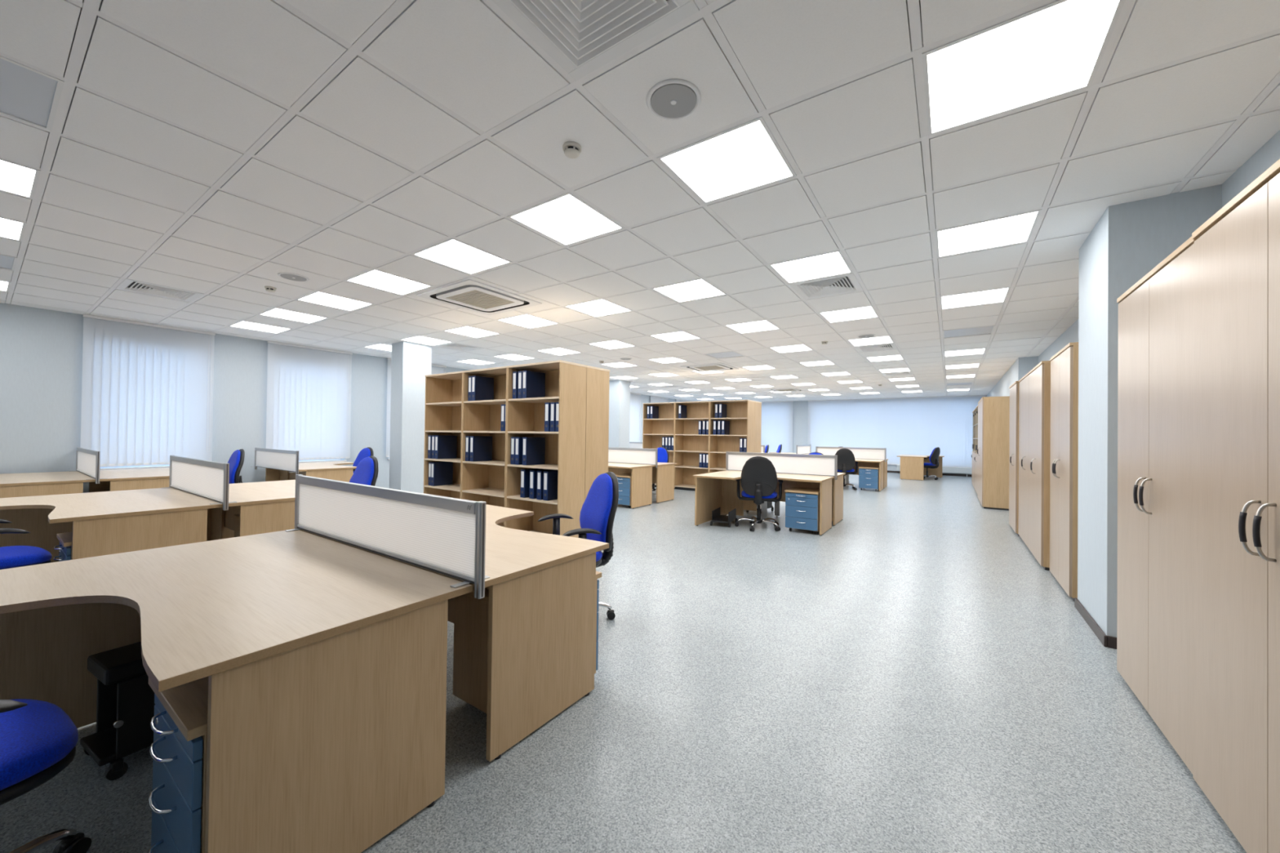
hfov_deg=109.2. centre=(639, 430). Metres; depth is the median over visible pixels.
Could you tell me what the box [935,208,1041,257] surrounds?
recessed light
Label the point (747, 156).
recessed light
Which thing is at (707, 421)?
ring binder
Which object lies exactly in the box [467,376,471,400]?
ring binder
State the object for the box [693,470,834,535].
office desk
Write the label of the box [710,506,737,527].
trolley
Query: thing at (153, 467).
window
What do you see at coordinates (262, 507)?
office desk
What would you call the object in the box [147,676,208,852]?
drawer pedestal
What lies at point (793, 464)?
screen
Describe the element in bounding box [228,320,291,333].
recessed light
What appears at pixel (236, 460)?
chair
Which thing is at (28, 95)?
recessed light
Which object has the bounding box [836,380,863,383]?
recessed light
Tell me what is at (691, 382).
diffuser
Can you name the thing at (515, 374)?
ring binder
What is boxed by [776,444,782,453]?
chair
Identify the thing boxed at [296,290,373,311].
recessed light
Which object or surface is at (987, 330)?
recessed light
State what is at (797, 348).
recessed light
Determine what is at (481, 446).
ring binder
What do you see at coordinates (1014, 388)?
tall cabinet
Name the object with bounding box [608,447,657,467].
screen
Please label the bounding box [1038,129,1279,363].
wall
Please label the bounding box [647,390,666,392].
recessed light
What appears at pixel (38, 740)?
chair
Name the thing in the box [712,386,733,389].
recessed light
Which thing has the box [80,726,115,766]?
tray
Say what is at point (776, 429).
vertical blind
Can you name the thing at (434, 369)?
vertical blind
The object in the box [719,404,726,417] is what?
ring binder
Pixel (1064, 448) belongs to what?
tall cabinet
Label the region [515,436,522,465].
ring binder
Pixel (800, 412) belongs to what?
wall
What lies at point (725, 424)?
ring binder
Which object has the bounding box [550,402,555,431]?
ring binder
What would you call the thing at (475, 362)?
recessed light
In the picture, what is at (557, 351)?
recessed light
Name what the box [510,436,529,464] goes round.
ring binder
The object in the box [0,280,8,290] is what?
diffuser
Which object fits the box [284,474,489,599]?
screen
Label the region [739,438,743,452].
ring binder
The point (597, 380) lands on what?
bookcase
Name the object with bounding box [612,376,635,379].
diffuser
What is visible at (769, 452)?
office desk
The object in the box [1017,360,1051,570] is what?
tall cabinet
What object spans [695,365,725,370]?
grille
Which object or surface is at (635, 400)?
vertical blind
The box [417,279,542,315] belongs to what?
air conditioner
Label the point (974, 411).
tall cabinet
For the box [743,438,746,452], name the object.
ring binder
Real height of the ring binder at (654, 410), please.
0.318 m
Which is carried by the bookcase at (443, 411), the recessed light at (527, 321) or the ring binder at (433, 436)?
the ring binder at (433, 436)
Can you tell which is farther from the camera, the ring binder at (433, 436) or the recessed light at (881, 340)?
the recessed light at (881, 340)
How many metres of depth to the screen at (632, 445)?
15.68 m
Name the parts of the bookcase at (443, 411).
shelf, shelf, shelf, shelf, panel, panel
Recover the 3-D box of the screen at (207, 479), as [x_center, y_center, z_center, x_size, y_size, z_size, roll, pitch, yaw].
[-3.785,0.416,3.876,1.692,0.350,0.150,0,-1,34]
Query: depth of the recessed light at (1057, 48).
1.78 m
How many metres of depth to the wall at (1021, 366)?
8.80 m
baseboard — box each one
[887,470,971,476]
[1074,597,1116,648]
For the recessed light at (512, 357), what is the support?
in the ceiling
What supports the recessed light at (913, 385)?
in the ceiling
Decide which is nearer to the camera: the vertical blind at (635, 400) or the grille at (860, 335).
the grille at (860, 335)
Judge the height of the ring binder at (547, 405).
0.318 m
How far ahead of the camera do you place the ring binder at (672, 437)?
10.84 m
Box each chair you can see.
[0,519,51,569]
[0,698,91,852]
[227,448,244,484]
[349,456,378,485]
[352,447,373,472]
[537,471,618,620]
[652,447,668,490]
[734,456,782,531]
[764,444,768,453]
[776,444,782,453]
[808,452,822,454]
[835,448,857,490]
[923,447,940,479]
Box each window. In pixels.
[99,463,169,470]
[298,458,346,462]
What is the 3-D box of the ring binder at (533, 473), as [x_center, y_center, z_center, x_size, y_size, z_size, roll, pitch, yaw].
[-1.139,0.609,5.225,0.068,0.318,0.288,0,-1,33]
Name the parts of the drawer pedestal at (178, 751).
handle, handle, handle, handle, drawer, drawer, drawer, drawer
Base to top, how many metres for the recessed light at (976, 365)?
0.040 m
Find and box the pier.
[1077,184,1222,637]
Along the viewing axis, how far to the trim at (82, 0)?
2.33 m
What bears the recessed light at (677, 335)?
in the ceiling
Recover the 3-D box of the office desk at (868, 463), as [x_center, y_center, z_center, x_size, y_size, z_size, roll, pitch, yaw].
[5.109,1.090,11.348,1.620,0.720,1.216,0,-1,34]
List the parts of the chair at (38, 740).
seat, leg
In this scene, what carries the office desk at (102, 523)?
on the floor
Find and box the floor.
[0,472,1246,852]
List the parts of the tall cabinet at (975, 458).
door, panel, door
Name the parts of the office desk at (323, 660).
panel, panel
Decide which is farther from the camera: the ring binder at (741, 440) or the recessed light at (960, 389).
the recessed light at (960, 389)
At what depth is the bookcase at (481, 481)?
5.94 m
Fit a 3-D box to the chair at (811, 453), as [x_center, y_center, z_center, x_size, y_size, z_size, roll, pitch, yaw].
[2.957,0.885,7.843,0.642,1.010,0.645,0,-1,36]
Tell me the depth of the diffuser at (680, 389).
14.79 m
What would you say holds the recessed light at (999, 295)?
in the ceiling
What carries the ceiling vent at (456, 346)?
in the ceiling
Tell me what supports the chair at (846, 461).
on the floor
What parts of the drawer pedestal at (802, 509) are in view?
drawer, drawer, drawer, drawer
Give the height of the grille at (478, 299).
0.021 m
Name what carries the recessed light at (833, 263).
in the ceiling
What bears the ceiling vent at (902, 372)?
in the ceiling
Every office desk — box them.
[0,471,95,497]
[0,488,222,562]
[0,529,472,852]
[88,467,169,492]
[179,480,295,541]
[265,461,356,482]
[299,504,608,761]
[608,462,655,508]
[608,462,677,502]
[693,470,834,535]
[733,470,844,525]
[768,452,809,453]
[845,458,888,488]
[853,458,884,491]
[897,454,944,480]
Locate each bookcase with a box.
[423,371,462,498]
[461,365,507,527]
[505,360,586,537]
[584,365,609,500]
[642,402,675,488]
[674,400,709,491]
[708,400,755,472]
[754,400,761,453]
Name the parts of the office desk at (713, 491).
panel, corner panel, leg, modesty panel, panel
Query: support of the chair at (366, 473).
on the floor
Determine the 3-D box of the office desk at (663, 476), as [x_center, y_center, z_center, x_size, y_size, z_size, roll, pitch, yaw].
[-0.041,1.005,9.371,1.620,0.720,1.216,0,-1,34]
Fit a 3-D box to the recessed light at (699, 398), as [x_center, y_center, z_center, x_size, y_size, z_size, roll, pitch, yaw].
[2.653,-1.288,18.445,0.572,0.040,0.572,0,-1,34]
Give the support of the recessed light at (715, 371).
in the ceiling
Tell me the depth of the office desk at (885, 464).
11.78 m
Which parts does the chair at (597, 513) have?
armrest, armrest, backrest, seat, leg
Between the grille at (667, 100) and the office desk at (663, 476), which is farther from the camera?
the office desk at (663, 476)
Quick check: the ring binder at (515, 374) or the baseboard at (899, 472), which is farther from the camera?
the baseboard at (899, 472)
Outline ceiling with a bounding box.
[0,0,1279,401]
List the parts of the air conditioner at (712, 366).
panel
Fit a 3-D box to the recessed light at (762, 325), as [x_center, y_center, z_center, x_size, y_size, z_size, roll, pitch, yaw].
[1.523,-1.415,6.143,0.572,0.040,0.572,0,-1,34]
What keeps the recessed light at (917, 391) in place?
in the ceiling
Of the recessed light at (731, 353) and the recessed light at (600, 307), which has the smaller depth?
the recessed light at (600, 307)
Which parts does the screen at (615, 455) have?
rail, frosted panel, rail, post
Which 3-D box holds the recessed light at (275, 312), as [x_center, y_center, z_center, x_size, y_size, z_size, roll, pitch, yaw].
[-4.470,-1.495,5.875,0.572,0.040,0.572,0,-1,34]
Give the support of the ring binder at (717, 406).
on the bookcase at (740, 414)
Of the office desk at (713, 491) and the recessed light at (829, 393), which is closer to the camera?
the office desk at (713, 491)
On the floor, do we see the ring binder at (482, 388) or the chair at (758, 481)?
the chair at (758, 481)
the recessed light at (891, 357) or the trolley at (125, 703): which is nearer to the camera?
the trolley at (125, 703)
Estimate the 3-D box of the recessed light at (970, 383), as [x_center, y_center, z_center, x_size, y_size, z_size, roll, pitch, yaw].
[8.577,-1.267,12.224,0.572,0.040,0.572,0,-1,34]
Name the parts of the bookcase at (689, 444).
panel, shelf, shelf, shelf, shelf, shelf, panel, panel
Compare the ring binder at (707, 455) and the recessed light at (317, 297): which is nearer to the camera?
the recessed light at (317, 297)
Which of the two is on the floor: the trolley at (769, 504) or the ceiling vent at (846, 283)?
the trolley at (769, 504)
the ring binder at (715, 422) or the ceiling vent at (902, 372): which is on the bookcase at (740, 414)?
the ring binder at (715, 422)
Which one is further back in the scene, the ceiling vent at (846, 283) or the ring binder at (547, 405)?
the ring binder at (547, 405)
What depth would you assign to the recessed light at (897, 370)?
9.93 m
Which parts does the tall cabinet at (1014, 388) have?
panel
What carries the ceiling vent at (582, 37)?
in the ceiling
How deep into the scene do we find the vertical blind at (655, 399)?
17.50 m
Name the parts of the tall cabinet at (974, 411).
door, door, panel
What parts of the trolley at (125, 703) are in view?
clamp knob, rail, rail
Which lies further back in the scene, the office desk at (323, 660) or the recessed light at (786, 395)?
the recessed light at (786, 395)
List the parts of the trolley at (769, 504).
rail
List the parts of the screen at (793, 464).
post, frosted panel, rail, rail, post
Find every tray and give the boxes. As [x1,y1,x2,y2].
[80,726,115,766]
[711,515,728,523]
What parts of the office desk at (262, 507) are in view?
corner panel, panel, modesty panel, panel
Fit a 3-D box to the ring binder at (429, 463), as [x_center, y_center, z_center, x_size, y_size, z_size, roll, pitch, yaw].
[-2.805,0.598,6.361,0.068,0.318,0.288,0,-1,35]
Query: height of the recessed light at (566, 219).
0.040 m
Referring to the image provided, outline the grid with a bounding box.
[0,0,1279,401]
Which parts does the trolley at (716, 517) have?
rail, rail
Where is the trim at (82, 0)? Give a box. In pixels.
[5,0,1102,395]
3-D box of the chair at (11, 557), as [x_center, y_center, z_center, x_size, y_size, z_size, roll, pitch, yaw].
[-3.995,0.748,2.751,0.642,1.010,0.645,0,-1,29]
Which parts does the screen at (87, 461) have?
post, rail, rail, frosted panel, post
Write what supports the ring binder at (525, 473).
on the bookcase at (565, 381)
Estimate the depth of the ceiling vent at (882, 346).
7.47 m
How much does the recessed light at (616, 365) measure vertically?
0.040 m
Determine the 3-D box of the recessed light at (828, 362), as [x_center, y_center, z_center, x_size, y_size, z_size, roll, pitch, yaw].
[3.552,-1.361,9.116,0.572,0.040,0.572,0,-1,34]
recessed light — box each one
[0,55,64,130]
[0,158,40,199]
[0,216,26,241]
[0,253,17,270]
[0,279,11,291]
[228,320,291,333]
[258,307,328,323]
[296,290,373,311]
[344,268,432,295]
[364,343,391,351]
[400,335,452,346]
[411,237,511,275]
[443,325,500,337]
[456,359,495,364]
[493,353,534,360]
[497,313,559,328]
[506,191,624,245]
[536,347,580,355]
[564,298,632,317]
[588,339,635,349]
[600,362,636,368]
[609,375,639,379]
[647,373,678,377]
[647,382,673,386]
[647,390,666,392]
[648,356,688,363]
[649,330,701,342]
[651,278,727,302]
[656,111,796,204]
[673,395,691,396]
[678,388,698,391]
[685,380,709,383]
[691,370,724,373]
[698,398,713,399]
[704,351,744,359]
[705,393,724,395]
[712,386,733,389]
[723,397,740,399]
[724,320,780,333]
[725,377,751,382]
[735,391,755,394]
[742,364,776,370]
[751,385,773,387]
[768,249,853,284]
[768,374,799,378]
[769,344,813,353]
[786,395,804,396]
[791,382,816,386]
[799,360,834,366]
[807,388,829,391]
[818,305,879,323]
[820,371,850,376]
[822,393,841,395]
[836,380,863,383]
[847,335,893,346]
[849,386,872,389]
[859,391,879,394]
[866,355,903,361]
[878,368,911,373]
[888,377,915,381]
[894,384,919,387]
[901,390,922,392]
[921,0,1125,136]
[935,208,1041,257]
[939,286,1010,309]
[942,324,995,337]
[943,348,986,356]
[945,363,980,368]
[946,373,976,378]
[946,382,973,385]
[946,388,970,391]
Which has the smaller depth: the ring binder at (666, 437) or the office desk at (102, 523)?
the office desk at (102, 523)
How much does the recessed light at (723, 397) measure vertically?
0.040 m
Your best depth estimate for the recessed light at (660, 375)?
11.19 m
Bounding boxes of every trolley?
[80,641,155,780]
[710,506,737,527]
[746,501,773,513]
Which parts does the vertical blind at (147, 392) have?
pull cord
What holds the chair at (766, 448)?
on the floor
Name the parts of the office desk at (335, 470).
panel, corner panel, modesty panel, panel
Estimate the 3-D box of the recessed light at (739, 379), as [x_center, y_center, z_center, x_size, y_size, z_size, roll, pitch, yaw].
[2.584,-1.348,11.956,0.572,0.040,0.572,0,-1,34]
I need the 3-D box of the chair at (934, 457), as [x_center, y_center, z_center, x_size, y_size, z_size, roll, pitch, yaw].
[9.044,1.023,14.322,0.642,1.010,0.645,1,-1,-34]
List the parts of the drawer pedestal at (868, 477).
drawer, drawer, drawer, drawer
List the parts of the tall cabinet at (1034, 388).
door, door, panel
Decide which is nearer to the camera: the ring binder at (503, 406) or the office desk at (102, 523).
the office desk at (102, 523)
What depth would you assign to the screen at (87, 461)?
5.24 m
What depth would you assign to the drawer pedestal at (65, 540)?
2.92 m
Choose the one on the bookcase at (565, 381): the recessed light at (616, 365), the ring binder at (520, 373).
the ring binder at (520, 373)
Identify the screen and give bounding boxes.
[68,447,106,484]
[162,455,235,510]
[254,447,298,475]
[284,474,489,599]
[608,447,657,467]
[629,441,642,448]
[725,451,837,479]
[760,444,764,453]
[795,444,810,453]
[815,446,886,462]
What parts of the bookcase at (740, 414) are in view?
panel, shelf, shelf, shelf, shelf, panel, panel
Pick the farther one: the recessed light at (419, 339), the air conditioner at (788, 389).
the air conditioner at (788, 389)
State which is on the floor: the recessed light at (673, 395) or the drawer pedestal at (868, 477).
the drawer pedestal at (868, 477)
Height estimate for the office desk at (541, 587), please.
0.720 m
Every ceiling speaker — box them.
[277,272,309,281]
[619,357,631,359]
[645,78,701,119]
[857,333,875,337]
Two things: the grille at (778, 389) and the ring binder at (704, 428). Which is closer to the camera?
the ring binder at (704, 428)
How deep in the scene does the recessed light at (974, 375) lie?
10.79 m
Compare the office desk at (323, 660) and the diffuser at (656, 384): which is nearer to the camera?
the office desk at (323, 660)
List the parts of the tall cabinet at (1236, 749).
handle, handle, door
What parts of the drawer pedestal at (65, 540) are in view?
handle, handle, drawer, drawer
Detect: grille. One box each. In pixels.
[446,289,514,308]
[650,83,696,117]
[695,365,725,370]
[777,389,795,391]
[858,334,874,337]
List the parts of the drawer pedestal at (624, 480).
drawer, drawer, drawer, drawer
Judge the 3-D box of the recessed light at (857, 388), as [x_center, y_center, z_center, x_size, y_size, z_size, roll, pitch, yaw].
[6.595,-1.281,13.576,0.572,0.040,0.572,0,-1,34]
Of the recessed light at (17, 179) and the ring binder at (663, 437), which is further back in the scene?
the ring binder at (663, 437)
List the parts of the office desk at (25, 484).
panel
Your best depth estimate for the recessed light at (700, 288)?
4.65 m
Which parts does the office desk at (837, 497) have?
corner panel, leg, panel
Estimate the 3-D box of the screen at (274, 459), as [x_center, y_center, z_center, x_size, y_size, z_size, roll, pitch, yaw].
[-5.501,0.456,6.862,1.692,0.350,0.150,0,-1,34]
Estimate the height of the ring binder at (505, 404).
0.318 m
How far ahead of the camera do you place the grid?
2.44 m
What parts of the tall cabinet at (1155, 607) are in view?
door, handle, handle, door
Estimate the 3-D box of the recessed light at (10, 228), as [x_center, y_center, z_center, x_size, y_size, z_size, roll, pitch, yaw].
[-4.832,-1.524,3.216,0.572,0.040,0.572,0,-1,34]
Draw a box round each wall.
[0,301,683,493]
[763,394,986,474]
[986,355,1038,396]
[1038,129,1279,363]
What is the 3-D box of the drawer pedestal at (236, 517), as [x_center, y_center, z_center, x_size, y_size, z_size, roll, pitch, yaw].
[-3.078,0.996,3.954,0.430,0.559,0.602,0,-1,34]
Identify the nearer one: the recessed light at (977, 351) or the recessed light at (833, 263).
the recessed light at (833, 263)
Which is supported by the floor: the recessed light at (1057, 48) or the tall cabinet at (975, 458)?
the tall cabinet at (975, 458)
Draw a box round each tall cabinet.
[971,409,976,488]
[973,405,977,493]
[977,395,1009,510]
[1008,381,1019,536]
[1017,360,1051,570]
[1049,342,1078,601]
[1116,236,1197,773]
[1191,159,1279,852]
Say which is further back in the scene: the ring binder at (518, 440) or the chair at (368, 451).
the chair at (368, 451)
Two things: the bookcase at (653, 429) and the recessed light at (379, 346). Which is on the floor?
the bookcase at (653, 429)
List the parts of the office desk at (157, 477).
panel, panel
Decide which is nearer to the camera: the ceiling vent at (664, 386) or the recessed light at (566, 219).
the recessed light at (566, 219)
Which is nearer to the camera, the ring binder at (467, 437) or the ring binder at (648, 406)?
the ring binder at (467, 437)
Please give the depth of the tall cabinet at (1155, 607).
1.99 m
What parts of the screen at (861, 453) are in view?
rail, post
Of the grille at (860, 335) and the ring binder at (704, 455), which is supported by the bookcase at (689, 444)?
the ring binder at (704, 455)
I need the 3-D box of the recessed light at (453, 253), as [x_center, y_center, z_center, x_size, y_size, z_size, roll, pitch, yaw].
[-1.497,-1.475,3.845,0.572,0.040,0.572,0,-1,34]
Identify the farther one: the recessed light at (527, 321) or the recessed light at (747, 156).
the recessed light at (527, 321)
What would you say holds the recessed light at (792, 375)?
in the ceiling
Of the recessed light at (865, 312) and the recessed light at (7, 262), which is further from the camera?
the recessed light at (865, 312)
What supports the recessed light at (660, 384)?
in the ceiling
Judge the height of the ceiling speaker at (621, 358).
0.017 m
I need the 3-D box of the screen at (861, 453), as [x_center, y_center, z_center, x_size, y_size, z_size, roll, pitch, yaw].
[5.461,0.609,11.857,1.692,0.350,0.150,0,-1,34]
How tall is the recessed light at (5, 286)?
0.040 m
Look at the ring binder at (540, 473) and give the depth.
5.04 m
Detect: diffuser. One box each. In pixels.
[0,254,13,269]
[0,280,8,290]
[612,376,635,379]
[649,373,676,376]
[650,383,671,386]
[680,389,697,391]
[687,381,708,383]
[791,382,813,385]
[800,360,833,365]
[822,372,849,375]
[946,374,974,377]
[946,382,971,385]
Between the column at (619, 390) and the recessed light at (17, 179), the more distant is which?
the column at (619, 390)
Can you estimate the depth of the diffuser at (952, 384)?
12.27 m
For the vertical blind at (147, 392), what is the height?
1.995 m
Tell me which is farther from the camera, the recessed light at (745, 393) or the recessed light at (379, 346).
the recessed light at (745, 393)
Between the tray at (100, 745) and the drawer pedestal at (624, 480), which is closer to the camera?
the tray at (100, 745)
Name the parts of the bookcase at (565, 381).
panel, shelf, shelf, shelf, shelf, shelf, panel, panel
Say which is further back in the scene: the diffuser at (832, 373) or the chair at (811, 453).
the diffuser at (832, 373)
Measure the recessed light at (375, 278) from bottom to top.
0.040 m
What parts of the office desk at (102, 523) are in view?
panel, panel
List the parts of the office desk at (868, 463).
modesty panel, panel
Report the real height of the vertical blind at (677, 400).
1.995 m
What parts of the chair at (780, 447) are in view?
backrest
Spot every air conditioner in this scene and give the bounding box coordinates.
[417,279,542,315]
[680,362,738,372]
[767,387,804,391]
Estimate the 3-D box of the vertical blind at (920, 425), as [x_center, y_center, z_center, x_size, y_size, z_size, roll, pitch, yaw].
[9.157,0.036,16.791,5.740,2.465,0.040,0,-1,34]
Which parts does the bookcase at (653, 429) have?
panel, shelf, shelf, panel, panel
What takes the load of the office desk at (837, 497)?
on the floor
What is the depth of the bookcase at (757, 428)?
10.26 m
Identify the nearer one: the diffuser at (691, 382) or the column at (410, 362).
the column at (410, 362)
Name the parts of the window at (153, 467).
sill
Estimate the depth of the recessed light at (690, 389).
14.78 m
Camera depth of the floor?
2.02 m
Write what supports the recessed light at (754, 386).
in the ceiling
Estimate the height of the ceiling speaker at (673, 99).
0.017 m
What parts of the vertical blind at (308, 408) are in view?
pull cord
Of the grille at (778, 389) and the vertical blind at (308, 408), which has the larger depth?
the grille at (778, 389)
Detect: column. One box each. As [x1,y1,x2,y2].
[389,341,431,493]
[608,379,630,448]
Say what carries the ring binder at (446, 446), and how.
on the bookcase at (443, 411)
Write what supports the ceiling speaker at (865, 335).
attached to the ceiling
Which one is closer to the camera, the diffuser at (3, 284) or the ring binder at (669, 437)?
the diffuser at (3, 284)
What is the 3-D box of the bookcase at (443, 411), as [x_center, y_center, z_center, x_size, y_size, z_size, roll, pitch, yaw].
[-2.505,0.274,6.194,0.856,2.060,0.426,0,-1,34]
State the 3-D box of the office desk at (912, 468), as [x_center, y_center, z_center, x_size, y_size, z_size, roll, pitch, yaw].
[8.950,1.168,14.491,1.216,0.720,1.620,0,-1,34]
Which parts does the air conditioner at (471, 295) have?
panel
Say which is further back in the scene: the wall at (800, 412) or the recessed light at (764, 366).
the wall at (800, 412)
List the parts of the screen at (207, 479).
post, rail, rail, frosted panel, post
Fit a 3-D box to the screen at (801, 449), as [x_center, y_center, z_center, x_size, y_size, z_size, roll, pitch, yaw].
[5.330,0.634,14.790,0.150,0.350,1.692,0,-1,34]
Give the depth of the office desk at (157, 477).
5.33 m
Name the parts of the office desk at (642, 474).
modesty panel, panel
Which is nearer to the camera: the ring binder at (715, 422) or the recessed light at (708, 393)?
the ring binder at (715, 422)
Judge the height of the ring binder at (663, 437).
0.318 m
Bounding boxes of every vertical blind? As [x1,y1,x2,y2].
[80,314,215,466]
[265,340,352,460]
[386,357,446,457]
[629,392,641,442]
[649,395,668,403]
[675,399,689,402]
[760,400,793,453]
[807,395,986,467]
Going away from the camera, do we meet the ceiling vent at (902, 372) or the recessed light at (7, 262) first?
the recessed light at (7, 262)
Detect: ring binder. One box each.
[427,435,431,458]
[428,461,446,485]
[431,435,449,458]
[431,462,453,486]
[435,435,457,458]
[465,435,470,461]
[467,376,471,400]
[469,435,492,461]
[471,375,493,400]
[500,404,505,431]
[504,404,506,431]
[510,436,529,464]
[512,371,518,399]
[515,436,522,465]
[517,371,522,398]
[520,468,543,497]
[522,370,545,398]
[522,437,545,465]
[528,469,550,498]
[536,469,555,500]
[542,470,558,501]
[544,402,550,431]
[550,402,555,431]
[555,402,559,431]
[647,405,650,418]
[649,405,658,418]
[662,436,665,448]
[665,436,668,450]
[668,436,671,450]
[671,436,673,450]
[678,404,686,418]
[698,420,702,434]
[698,453,707,467]
[702,420,706,434]
[702,453,708,467]
[706,420,708,434]
[706,453,708,467]
[713,420,717,435]
[715,404,719,417]
[717,420,721,435]
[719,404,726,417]
[721,420,729,435]
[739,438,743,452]
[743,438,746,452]
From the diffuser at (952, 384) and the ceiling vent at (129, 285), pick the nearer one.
the ceiling vent at (129, 285)
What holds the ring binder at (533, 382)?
on the bookcase at (565, 381)
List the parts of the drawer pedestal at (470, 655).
drawer, drawer, drawer, drawer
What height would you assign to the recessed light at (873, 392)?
0.040 m
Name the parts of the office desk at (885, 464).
leg, panel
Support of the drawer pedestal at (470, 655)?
on the floor
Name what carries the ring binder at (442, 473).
on the bookcase at (443, 411)
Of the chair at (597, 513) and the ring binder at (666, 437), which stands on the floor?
the chair at (597, 513)
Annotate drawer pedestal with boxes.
[53,532,72,561]
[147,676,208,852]
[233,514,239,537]
[453,571,601,713]
[615,473,631,507]
[784,487,819,534]
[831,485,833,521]
[858,466,879,491]
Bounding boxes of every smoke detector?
[264,285,276,292]
[562,141,581,158]
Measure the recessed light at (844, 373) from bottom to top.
0.040 m
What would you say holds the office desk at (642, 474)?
on the floor
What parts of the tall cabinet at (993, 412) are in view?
door, door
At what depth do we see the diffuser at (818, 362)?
9.14 m
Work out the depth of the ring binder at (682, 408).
10.75 m
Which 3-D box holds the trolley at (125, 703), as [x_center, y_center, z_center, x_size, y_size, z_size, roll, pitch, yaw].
[-1.929,1.072,1.902,0.289,0.400,0.480,0,-1,29]
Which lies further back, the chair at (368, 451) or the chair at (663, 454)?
the chair at (663, 454)
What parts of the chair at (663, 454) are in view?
backrest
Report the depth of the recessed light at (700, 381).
12.67 m
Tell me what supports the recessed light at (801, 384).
in the ceiling
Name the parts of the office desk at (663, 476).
modesty panel, panel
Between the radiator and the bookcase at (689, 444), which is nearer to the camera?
the bookcase at (689, 444)
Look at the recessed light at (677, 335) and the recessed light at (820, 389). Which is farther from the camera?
the recessed light at (820, 389)
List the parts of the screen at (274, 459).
post, rail, rail, frosted panel, post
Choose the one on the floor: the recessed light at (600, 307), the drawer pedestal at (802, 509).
the drawer pedestal at (802, 509)
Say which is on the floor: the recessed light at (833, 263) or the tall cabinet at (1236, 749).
the tall cabinet at (1236, 749)
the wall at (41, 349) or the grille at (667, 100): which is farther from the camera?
the wall at (41, 349)
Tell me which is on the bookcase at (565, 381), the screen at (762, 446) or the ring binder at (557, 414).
the ring binder at (557, 414)
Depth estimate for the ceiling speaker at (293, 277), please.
4.35 m
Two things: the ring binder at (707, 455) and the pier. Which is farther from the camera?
the ring binder at (707, 455)
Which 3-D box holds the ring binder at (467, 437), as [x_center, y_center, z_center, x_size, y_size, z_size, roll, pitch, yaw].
[-2.117,0.232,5.891,0.068,0.318,0.288,0,-1,33]
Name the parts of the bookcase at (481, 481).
panel, shelf, shelf, shelf, shelf, panel, panel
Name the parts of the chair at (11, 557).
seat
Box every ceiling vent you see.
[115,278,203,302]
[435,342,484,351]
[491,0,699,80]
[659,385,681,387]
[789,272,863,299]
[853,342,897,351]
[882,371,912,376]
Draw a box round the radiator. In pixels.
[897,464,971,476]
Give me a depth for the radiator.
15.54 m
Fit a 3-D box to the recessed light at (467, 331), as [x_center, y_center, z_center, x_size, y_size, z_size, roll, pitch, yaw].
[-2.465,-1.461,6.685,0.572,0.040,0.572,0,-1,34]
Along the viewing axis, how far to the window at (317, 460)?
8.21 m
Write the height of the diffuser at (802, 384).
0.006 m
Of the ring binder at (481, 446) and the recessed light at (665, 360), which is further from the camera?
the recessed light at (665, 360)
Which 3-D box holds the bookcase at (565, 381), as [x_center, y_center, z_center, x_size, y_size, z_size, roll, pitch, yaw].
[-1.091,0.283,5.230,0.856,2.060,0.426,0,-1,34]
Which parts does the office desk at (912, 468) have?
panel, panel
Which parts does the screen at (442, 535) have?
post, rail, rail, frosted panel, post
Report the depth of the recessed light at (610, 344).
7.51 m
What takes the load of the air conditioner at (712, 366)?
attached to the ceiling
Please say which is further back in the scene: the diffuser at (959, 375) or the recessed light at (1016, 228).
the diffuser at (959, 375)
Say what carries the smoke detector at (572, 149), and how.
attached to the ceiling
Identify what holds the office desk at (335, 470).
on the floor
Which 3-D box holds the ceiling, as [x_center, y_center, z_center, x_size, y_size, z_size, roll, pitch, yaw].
[1.331,-1.386,9.105,10.620,0.030,21.700,0,-1,34]
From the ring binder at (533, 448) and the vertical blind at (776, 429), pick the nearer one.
the ring binder at (533, 448)
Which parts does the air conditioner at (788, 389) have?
panel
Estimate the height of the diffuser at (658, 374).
0.006 m
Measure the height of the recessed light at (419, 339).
0.040 m
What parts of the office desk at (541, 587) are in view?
modesty panel, panel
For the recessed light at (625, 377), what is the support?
in the ceiling
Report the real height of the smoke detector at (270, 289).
0.042 m
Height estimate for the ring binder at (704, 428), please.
0.318 m
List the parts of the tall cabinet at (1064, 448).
door, door, panel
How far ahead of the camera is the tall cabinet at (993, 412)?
8.32 m
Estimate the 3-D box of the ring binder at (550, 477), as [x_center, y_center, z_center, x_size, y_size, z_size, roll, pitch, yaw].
[-0.958,0.610,5.100,0.068,0.318,0.288,0,-1,33]
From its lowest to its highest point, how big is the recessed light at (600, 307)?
0.040 m
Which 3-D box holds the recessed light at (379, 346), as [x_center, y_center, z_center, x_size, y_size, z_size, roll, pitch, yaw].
[-4.447,-1.475,8.038,0.572,0.040,0.572,0,-1,34]

